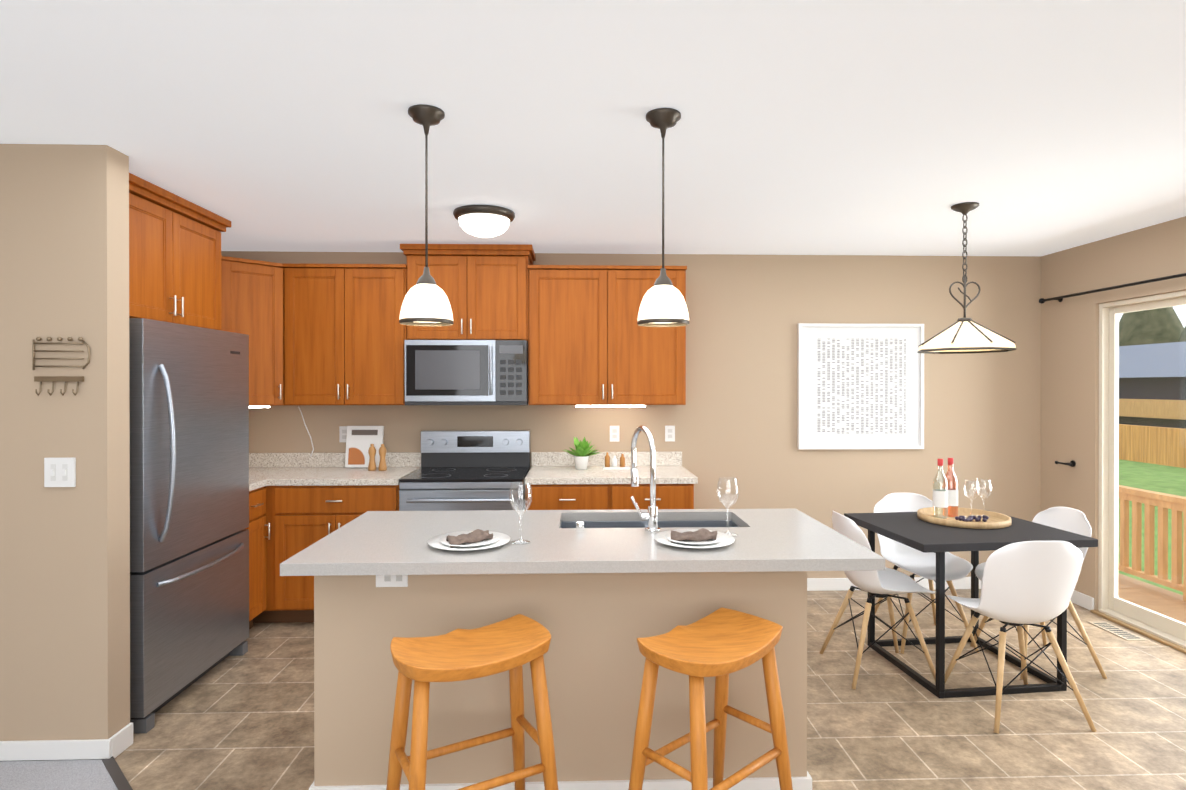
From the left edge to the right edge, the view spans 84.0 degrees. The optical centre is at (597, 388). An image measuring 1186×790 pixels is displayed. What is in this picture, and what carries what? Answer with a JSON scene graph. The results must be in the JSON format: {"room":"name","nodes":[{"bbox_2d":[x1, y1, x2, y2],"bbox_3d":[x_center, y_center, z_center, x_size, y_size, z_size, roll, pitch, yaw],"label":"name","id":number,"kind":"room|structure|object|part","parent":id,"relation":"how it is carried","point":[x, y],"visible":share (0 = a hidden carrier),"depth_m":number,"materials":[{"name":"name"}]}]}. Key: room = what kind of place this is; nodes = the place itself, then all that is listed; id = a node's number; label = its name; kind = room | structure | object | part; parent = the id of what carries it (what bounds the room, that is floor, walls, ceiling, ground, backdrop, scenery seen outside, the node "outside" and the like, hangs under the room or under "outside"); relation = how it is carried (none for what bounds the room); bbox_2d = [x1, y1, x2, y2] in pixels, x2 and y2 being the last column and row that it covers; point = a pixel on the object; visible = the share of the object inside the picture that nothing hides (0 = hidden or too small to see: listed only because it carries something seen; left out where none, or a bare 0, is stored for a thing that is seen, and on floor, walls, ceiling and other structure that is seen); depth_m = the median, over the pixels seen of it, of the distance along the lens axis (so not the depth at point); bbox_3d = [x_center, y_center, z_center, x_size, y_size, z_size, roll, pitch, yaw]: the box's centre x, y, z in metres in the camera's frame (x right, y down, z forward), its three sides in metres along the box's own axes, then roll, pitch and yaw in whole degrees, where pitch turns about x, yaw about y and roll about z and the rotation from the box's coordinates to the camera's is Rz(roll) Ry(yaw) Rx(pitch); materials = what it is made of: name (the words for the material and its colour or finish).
{"room":"kitchen","nodes":[
{"label":"kitchen","id":0,"kind":"room"},
{"bbox_2d":[0,144,129,740],"bbox_3d":[-3.207,0.258,2.631,2.530,2.440,0.130,0,0,-2],"label":"wall","id":1,"kind":"structure","parent":0,"point":[64,551],"depth_m":2.60,"materials":[{"name":"beige paint"}]},
{"bbox_2d":[0,735,115,760],"bbox_3d":[-3.192,1.433,2.563,2.535,0.089,0.014,0,0,-2],"label":"baseboard","id":2,"kind":"structure","parent":1,"relation":"attached to","point":[90,748],"depth_m":2.59,"materials":[{"name":"white wood"}]},
{"bbox_2d":[44,458,75,486],"bbox_3d":[-2.118,0.331,2.591,0.115,0.115,0.016,0,0,-2],"label":"switch plate","id":3,"kind":"object","parent":1,"relation":"attached to","point":[59,472],"visible":1,"depth_m":2.59,"materials":[{"name":"white plastic"}]},
{"bbox_2d":[32,337,89,395],"bbox_3d":[-2.108,-0.087,2.580,0.220,0.232,0.038,0,0,-2],"label":"key rack","id":4,"kind":"object","parent":1,"relation":"attached to","point":[53,379],"visible":0.98,"depth_m":2.59,"materials":[{"name":"brown wood"}]},
{"bbox_2d":[129,181,224,330],"bbox_3d":[-2.364,-0.611,3.236,0.545,0.594,0.910,0,0,-2],"label":"upper cabinet","id":5,"kind":"object","parent":1,"relation":"attached to","point":[177,264],"depth_m":3.25,"materials":[{"name":"brown wood"}]},
{"bbox_2d":[0,0,1185,255],"bbox_3d":[-0.526,-1.008,1.258,8.040,0.100,7.160,0,0,-2],"label":"ceiling","id":6,"kind":"structure","parent":0,"point":[884,126],"depth_m":2.32,"materials":[{"name":"white paint"}]},
{"bbox_2d":[399,104,453,326],"bbox_3d":[-0.595,-0.591,2.288,0.184,0.736,0.184,0,0,-2],"label":"pendant light","id":7,"kind":"object","parent":6,"relation":"hanging from","point":[426,302],"visible":1,"depth_m":2.24,"materials":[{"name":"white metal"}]},
{"bbox_2d":[453,205,514,237],"bbox_3d":[-0.623,-0.898,3.616,0.336,0.130,0.336,0,0,-2],"label":"flush ceiling light","id":8,"kind":"object","parent":6,"relation":"attached to","point":[485,221],"visible":1,"depth_m":3.51,"materials":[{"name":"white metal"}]},
{"bbox_2d":[637,108,689,326],"bbox_3d":[0.230,-0.591,2.314,0.184,0.736,0.184,0,0,-2],"label":"pendant light","id":9,"kind":"object","parent":6,"relation":"hanging from","point":[663,303],"visible":1,"depth_m":2.27,"materials":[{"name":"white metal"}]},
{"bbox_2d":[917,202,1015,353],"bbox_3d":[1.933,-0.578,3.470,0.472,0.770,0.472,0,0,-2],"label":"dining chandelier","id":10,"kind":"object","parent":6,"relation":"hanging from","point":[964,335],"visible":1,"depth_m":3.41,"materials":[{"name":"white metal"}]},
{"bbox_2d":[221,251,1040,577],"bbox_3d":[0.284,0.251,4.810,6.190,2.440,0.120,0,0,-2],"label":"wall","id":11,"kind":"structure","parent":0,"point":[735,417],"depth_m":4.79,"materials":[{"name":"beige paint"}]},
{"bbox_2d":[225,256,292,407],"bbox_3d":[-2.337,-0.353,4.323,0.675,0.930,0.677,0,0,-2],"label":"upper cabinet","id":12,"kind":"object","parent":11,"relation":"attached to","point":[258,294],"depth_m":4.24,"materials":[{"name":"brown wood"}]},
{"bbox_2d":[339,426,346,441],"bbox_3d":[-1.798,0.326,4.678,0.070,0.114,0.006,0,0,-2],"label":"electrical outlet","id":13,"kind":"object","parent":11,"relation":"attached to","point":[342,433],"visible":0.71,"depth_m":4.67,"materials":[{"name":"white plastic"}]},
{"bbox_2d":[293,261,416,404],"bbox_3d":[-1.662,-0.353,4.489,0.915,0.930,0.389,0,0,-2],"label":"upper cabinet","id":14,"kind":"object","parent":11,"relation":"attached to","point":[329,334],"depth_m":4.34,"materials":[{"name":"brown wood"}]},
{"bbox_2d":[298,406,313,456],"bbox_3d":[-2.051,0.304,4.635,0.097,0.358,0.048,0,0,-2],"label":"cord","id":15,"kind":"object","parent":14,"relation":"hanging from","point":[307,431],"visible":0.98,"depth_m":4.65,"materials":[{"name":"white plastic"}]},
{"bbox_2d":[249,452,680,467],"bbox_3d":[-1.039,0.506,4.696,3.292,0.099,0.020,0,0,-2],"label":"backsplash","id":16,"kind":"structure","parent":11,"relation":"attached to","point":[393,459],"depth_m":4.67,"materials":[{"name":"beige stone"}]},
{"bbox_2d":[401,249,532,340],"bbox_3d":[-0.871,-0.615,4.534,0.803,0.594,0.348,0,0,-2],"label":"upper cabinet","id":17,"kind":"object","parent":11,"relation":"attached to","point":[486,290],"depth_m":4.37,"materials":[{"name":"brown wood"}]},
{"bbox_2d":[405,340,527,404],"bbox_3d":[-0.870,-0.103,4.489,0.793,0.426,0.436,0,0,-2],"label":"microwave","id":18,"kind":"object","parent":17,"relation":"attached to","point":[466,372],"visible":1,"depth_m":4.31,"materials":[{"name":"silver metal"}]},
{"bbox_2d":[528,261,686,406],"bbox_3d":[0.025,-0.353,4.564,1.124,0.930,0.348,0,0,-2],"label":"upper cabinet","id":19,"kind":"object","parent":11,"relation":"attached to","point":[587,347],"depth_m":4.39,"materials":[{"name":"brown wood"}]},
{"bbox_2d":[610,426,618,441],"bbox_3d":[0.121,0.326,4.740,0.070,0.114,0.006,0,0,-2],"label":"electrical outlet","id":20,"kind":"object","parent":11,"relation":"attached to","point":[614,433],"visible":1,"depth_m":4.74,"materials":[{"name":"white plastic"}]},
{"bbox_2d":[665,426,674,440],"bbox_3d":[0.521,0.326,4.753,0.070,0.114,0.006,0,0,-2],"label":"electrical outlet","id":21,"kind":"object","parent":11,"relation":"attached to","point":[669,433],"visible":1,"depth_m":4.75,"materials":[{"name":"white plastic"}]},
{"bbox_2d":[797,323,923,448],"bbox_3d":[1.911,-0.014,4.785,0.920,0.910,0.030,0,0,-2],"label":"picture","id":22,"kind":"object","parent":11,"relation":"attached to","point":[860,386],"visible":0.98,"depth_m":4.78,"materials":[{"name":"paper"}]},
{"bbox_2d":[807,577,981,590],"bbox_3d":[1.940,1.425,4.798,2.639,0.089,0.017,0,0,-2],"label":"baseboard","id":23,"kind":"structure","parent":11,"relation":"attached to","point":[813,584],"depth_m":4.79,"materials":[{"name":"white wood"}]},
{"bbox_2d":[115,589,1185,789],"bbox_3d":[-0.526,1.532,1.266,8.040,0.100,7.160,0,0,-2],"label":"floor","id":24,"kind":"structure","parent":0,"point":[245,721],"depth_m":2.95,"materials":[{"name":"tile"}]},
{"bbox_2d":[0,756,132,789],"bbox_3d":[-2.281,1.477,0.183,4.221,0.018,4.869,0,0,-2],"label":"floor carpet","id":25,"kind":"object","parent":24,"relation":"on","point":[92,774],"visible":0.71,"depth_m":2.49,"materials":[{"name":"grey carpet"}]},
{"bbox_2d":[129,318,248,733],"bbox_3d":[-2.256,0.589,3.243,0.760,1.775,0.910,0,0,-2],"label":"fridge","id":26,"kind":"object","parent":24,"relation":"on","point":[189,491],"visible":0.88,"depth_m":3.10,"materials":[{"name":"silver metal"}]},
{"bbox_2d":[245,484,264,628],"bbox_3d":[-2.346,1.036,3.887,0.628,0.875,0.340,0,0,-2],"label":"base cabinet","id":27,"kind":"object","parent":24,"relation":"on","point":[256,527],"depth_m":3.94,"materials":[{"name":"brown wood"}]},
{"bbox_2d":[249,480,264,487],"bbox_3d":[-2.343,0.578,3.873,0.632,0.040,0.315,0,0,-2],"label":"countertop","id":28,"kind":"structure","parent":27,"relation":"on","point":[252,483],"depth_m":3.92,"materials":[{"name":"beige stone"}]},
{"bbox_2d":[285,484,399,622],"bbox_3d":[-1.619,1.034,4.375,0.752,0.875,0.628,0,0,-2],"label":"base cabinet","id":29,"kind":"object","parent":24,"relation":"on","point":[298,502],"depth_m":4.06,"materials":[{"name":"brown wood"}]},
{"bbox_2d":[249,468,419,483],"bbox_3d":[-1.959,0.577,4.360,1.432,0.040,0.633,0,0,-2],"label":"countertop","id":30,"kind":"structure","parent":29,"relation":"on","point":[270,475],"depth_m":4.22,"materials":[{"name":"beige stone"}]},
{"bbox_2d":[345,426,383,467],"bbox_3d":[-1.636,0.409,4.624,0.250,0.290,0.064,0,0,-2],"label":"cookbook","id":31,"kind":"object","parent":30,"relation":"on","point":[360,440],"visible":0.88,"depth_m":4.61,"materials":[{"name":"white paper"}]},
{"bbox_2d":[368,444,375,470],"bbox_3d":[-1.531,0.466,4.472,0.053,0.180,0.053,0,0,-14],"label":"mill","id":32,"kind":"object","parent":30,"relation":"on","point":[372,454],"depth_m":4.46,"materials":[{"name":"brown wood"}]},
{"bbox_2d":[378,444,386,470],"bbox_3d":[-1.461,0.466,4.474,0.053,0.180,0.053,0,0,-14],"label":"mill","id":33,"kind":"object","parent":30,"relation":"on","point":[382,450],"depth_m":4.46,"materials":[{"name":"brown wood"}]},
{"bbox_2d":[399,430,529,510],"bbox_3d":[-0.852,0.887,4.350,0.760,1.170,0.701,0,0,-2],"label":"range","id":34,"kind":"object","parent":24,"relation":"on","point":[469,470],"visible":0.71,"depth_m":4.36,"materials":[{"name":"silver metal"}]},
{"bbox_2d":[386,614,557,789],"bbox_3d":[-0.374,1.111,1.960,0.479,0.742,0.339,0,0,-30],"label":"stool","id":35,"kind":"object","parent":24,"relation":"on","point":[513,644],"visible":1,"depth_m":1.94,"materials":[{"name":"brown wood"}]},
{"bbox_3d":[-0.374,0.774,1.959,0.470,0.068,0.399,0,0,-2],"label":"seat","id":36,"kind":"part","parent":35,"relation":"part of","materials":[{"name":"brown wood"}]},
{"bbox_2d":[309,574,811,789],"bbox_3d":[-0.132,1.041,2.671,1.768,0.875,0.715,0,0,-2],"label":"kitchen island","id":37,"kind":"object","parent":24,"relation":"on","point":[596,594],"depth_m":2.33,"materials":[{"name":"beige paint"}]},
{"bbox_2d":[280,508,884,577],"bbox_3d":[-0.049,0.584,2.602,1.980,0.040,0.896,0,0,-2],"label":"island countertop","id":38,"kind":"structure","parent":37,"relation":"on","point":[376,544],"depth_m":2.32,"materials":[{"name":"grey stone"}]},
{"bbox_2d":[428,529,510,550],"bbox_3d":[-0.462,0.537,2.376,0.294,0.051,0.294,0,0,-2],"label":"plate","id":39,"kind":"object","parent":38,"relation":"on","point":[477,539],"visible":1,"depth_m":2.35,"materials":[{"name":"white ceramic"}]},
{"bbox_2d":[509,481,531,543],"bbox_3d":[-0.281,0.454,2.411,0.084,0.218,0.084,0,0,-2],"label":"wine glass","id":40,"kind":"object","parent":38,"relation":"on","point":[529,503],"visible":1,"depth_m":2.41,"materials":[{"name":"clear glass"}]},
{"bbox_2d":[628,426,663,533],"bbox_3d":[0.184,0.358,2.677,0.120,0.411,0.233,0,0,-2],"label":"faucet","id":41,"kind":"object","parent":38,"relation":"on","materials":[{"name":"silver metal"}]},
{"bbox_2d":[564,518,735,525],"bbox_3d":[0.229,0.701,2.829,0.790,0.220,0.340,0,0,-2],"label":"sink","id":42,"kind":"object","parent":38,"relation":"in","point":[567,521],"depth_m":2.99,"materials":[{"name":"silver metal"}]},
{"bbox_2d":[654,528,734,547],"bbox_3d":[0.352,0.537,2.407,0.293,0.051,0.293,0,0,-2],"label":"plate","id":43,"kind":"object","parent":38,"relation":"on","point":[696,538],"visible":1,"depth_m":2.38,"materials":[{"name":"white ceramic"}]},
{"bbox_2d":[717,477,738,535],"bbox_3d":[0.501,0.453,2.537,0.084,0.218,0.084,0,0,-2],"label":"wine glass","id":44,"kind":"object","parent":38,"relation":"on","point":[728,500],"visible":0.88,"depth_m":2.53,"materials":[{"name":"clear glass"}]},
{"bbox_2d":[525,480,624,509],"bbox_3d":[-0.165,1.034,4.422,0.598,0.875,0.628,0,0,-2],"label":"base cabinet","id":45,"kind":"object","parent":24,"relation":"on","point":[586,494],"depth_m":4.11,"materials":[{"name":"brown wood"}]},
{"bbox_2d":[525,464,696,483],"bbox_3d":[0.076,0.577,4.426,1.080,0.040,0.633,0,0,-2],"label":"countertop","id":46,"kind":"structure","parent":45,"relation":"on","point":[538,473],"depth_m":4.31,"materials":[{"name":"beige stone"}]},
{"bbox_2d":[563,437,601,469],"bbox_3d":[-0.111,0.444,4.564,0.288,0.222,0.254,0,0,-2],"label":"plant","id":47,"kind":"object","parent":46,"relation":"on","point":[582,452],"visible":1,"depth_m":4.50,"materials":[{"name":"green plant"}]},
{"bbox_3d":[-0.112,0.511,4.538,0.110,0.090,0.108,0,0,-2],"label":"pot","id":48,"kind":"part","parent":47,"relation":"part of","materials":[{"name":"white ceramic"}]},
{"bbox_2d":[603,452,628,468],"bbox_3d":[0.127,0.500,4.576,0.180,0.112,0.100,0,0,-2],"label":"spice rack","id":49,"kind":"object","parent":46,"relation":"on","point":[614,462],"visible":1,"depth_m":4.56,"materials":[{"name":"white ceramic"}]},
{"bbox_2d":[625,480,696,508],"bbox_3d":[0.298,1.034,4.437,0.596,0.875,0.628,0,0,-2],"label":"base cabinet","id":50,"kind":"object","parent":24,"relation":"on","point":[670,494],"depth_m":4.13,"materials":[{"name":"brown wood"}]},
{"bbox_2d":[629,608,792,789],"bbox_3d":[0.345,1.111,2.004,0.479,0.742,0.339,0,0,-42],"label":"stool","id":51,"kind":"object","parent":24,"relation":"on","point":[720,645],"visible":1,"depth_m":1.97,"materials":[{"name":"brown wood"}]},
{"bbox_3d":[0.345,0.774,2.003,0.462,0.068,0.441,0,0,-2],"label":"seat","id":52,"kind":"part","parent":51,"relation":"part of","materials":[{"name":"brown wood"}]},
{"bbox_2d":[819,511,935,688],"bbox_3d":[1.480,1.065,3.456,0.480,0.829,0.454,0,0,-2],"label":"chair","id":53,"kind":"object","parent":24,"relation":"on","point":[886,583],"visible":0.94,"depth_m":3.36,"materials":[{"name":"white plastic"}]},
{"bbox_2d":[874,493,978,653],"bbox_3d":[1.901,1.063,3.869,0.454,0.829,0.480,0,0,-2],"label":"chair","id":54,"kind":"object","parent":24,"relation":"on","point":[910,559],"visible":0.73,"depth_m":3.96,"materials":[{"name":"white plastic"}]},
{"bbox_2d":[844,510,1097,697],"bbox_3d":[1.918,1.100,3.495,0.900,0.750,0.760,0,0,-7],"label":"dining table","id":55,"kind":"object","parent":24,"relation":"on","point":[912,530],"visible":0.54,"depth_m":3.25,"materials":[{"name":"grey wood"}]},
{"bbox_2d":[917,507,1010,528],"bbox_3d":[1.999,0.707,3.607,0.450,0.034,0.450,0,0,-2],"label":"tray","id":56,"kind":"object","parent":55,"relation":"on","point":[996,520],"visible":0.75,"depth_m":3.56,"materials":[{"name":"brown wood"}]},
{"bbox_2d":[955,515,988,521],"bbox_3d":[1.996,0.693,3.516,0.166,0.034,0.069,0,0,-8],"label":"grape","id":57,"kind":"object","parent":56,"relation":"on","point":[970,518],"visible":0.96,"depth_m":3.50,"materials":[{"name":"purple food"}]},
{"bbox_2d":[945,541,1096,733],"bbox_3d":[1.917,1.066,3.058,0.460,0.828,0.474,0,0,-2],"label":"chair","id":58,"kind":"object","parent":24,"relation":"on","point":[1031,583],"visible":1,"depth_m":2.88,"materials":[{"name":"white plastic"}]},
{"bbox_2d":[970,507,1106,679],"bbox_3d":[2.345,1.064,3.559,0.480,0.829,0.454,0,0,-2],"label":"chair","id":59,"kind":"object","parent":24,"relation":"on","point":[1072,520],"visible":0.33,"depth_m":3.54,"materials":[{"name":"white plastic"}]},
{"bbox_2d":[1088,621,1145,640],"bbox_3d":[3.142,1.470,3.997,0.110,0.006,0.300,0,0,-2],"label":"floor vent","id":60,"kind":"object","parent":24,"relation":"in","point":[1117,631],"visible":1,"depth_m":3.98,"materials":[{"name":"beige metal"}]},
{"bbox_2d":[1041,216,1185,609],"bbox_3d":[3.432,0.262,1.391,0.120,2.440,6.920,0,0,-2],"label":"wall","id":61,"kind":"structure","parent":0,"point":[1069,379],"depth_m":4.44,"materials":[{"name":"beige paint"}]},
{"bbox_2d":[1055,460,1075,466],"bbox_3d":[3.228,0.517,4.527,0.080,0.044,0.154,0,0,-2],"label":"curtain holdback","id":62,"kind":"object","parent":61,"relation":"attached to","point":[1072,463],"visible":1,"depth_m":4.52,"materials":[{"name":"black metal"}]},
{"bbox_2d":[1070,590,1093,609],"bbox_3d":[3.261,1.426,4.583,0.013,0.089,0.475,0,0,-2],"label":"baseboard","id":63,"kind":"structure","parent":61,"relation":"attached to","point":[1083,600],"depth_m":4.43,"materials":[{"name":"white wood"}]},
{"bbox_2d":[1039,273,1185,303],"bbox_3d":[3.262,-0.624,3.341,0.088,0.040,2.835,0,0,-2],"label":"curtain rod","id":64,"kind":"object","parent":61,"relation":"attached to","point":[1043,300],"visible":1,"depth_m":4.10,"materials":[{"name":"black metal"}]},
{"bbox_2d":[1090,290,1185,653],"bbox_3d":[3.338,0.461,3.425,0.135,2.029,1.828,0,0,-2],"label":"sliding door","id":65,"kind":"structure","parent":61,"relation":"in","point":[1150,623],"depth_m":4.26,"materials":[{"name":"beige plastic"}]},
{"label":"outside","id":66,"kind":"structure","parent":0,"visible":0},
{"bbox_2d":[1118,307,1185,622],"bbox_3d":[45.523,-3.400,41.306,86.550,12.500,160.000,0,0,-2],"label":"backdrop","id":67,"kind":"structure","parent":66,"point":[1175,502],"depth_m":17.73,"materials":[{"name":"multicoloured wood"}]}
]}

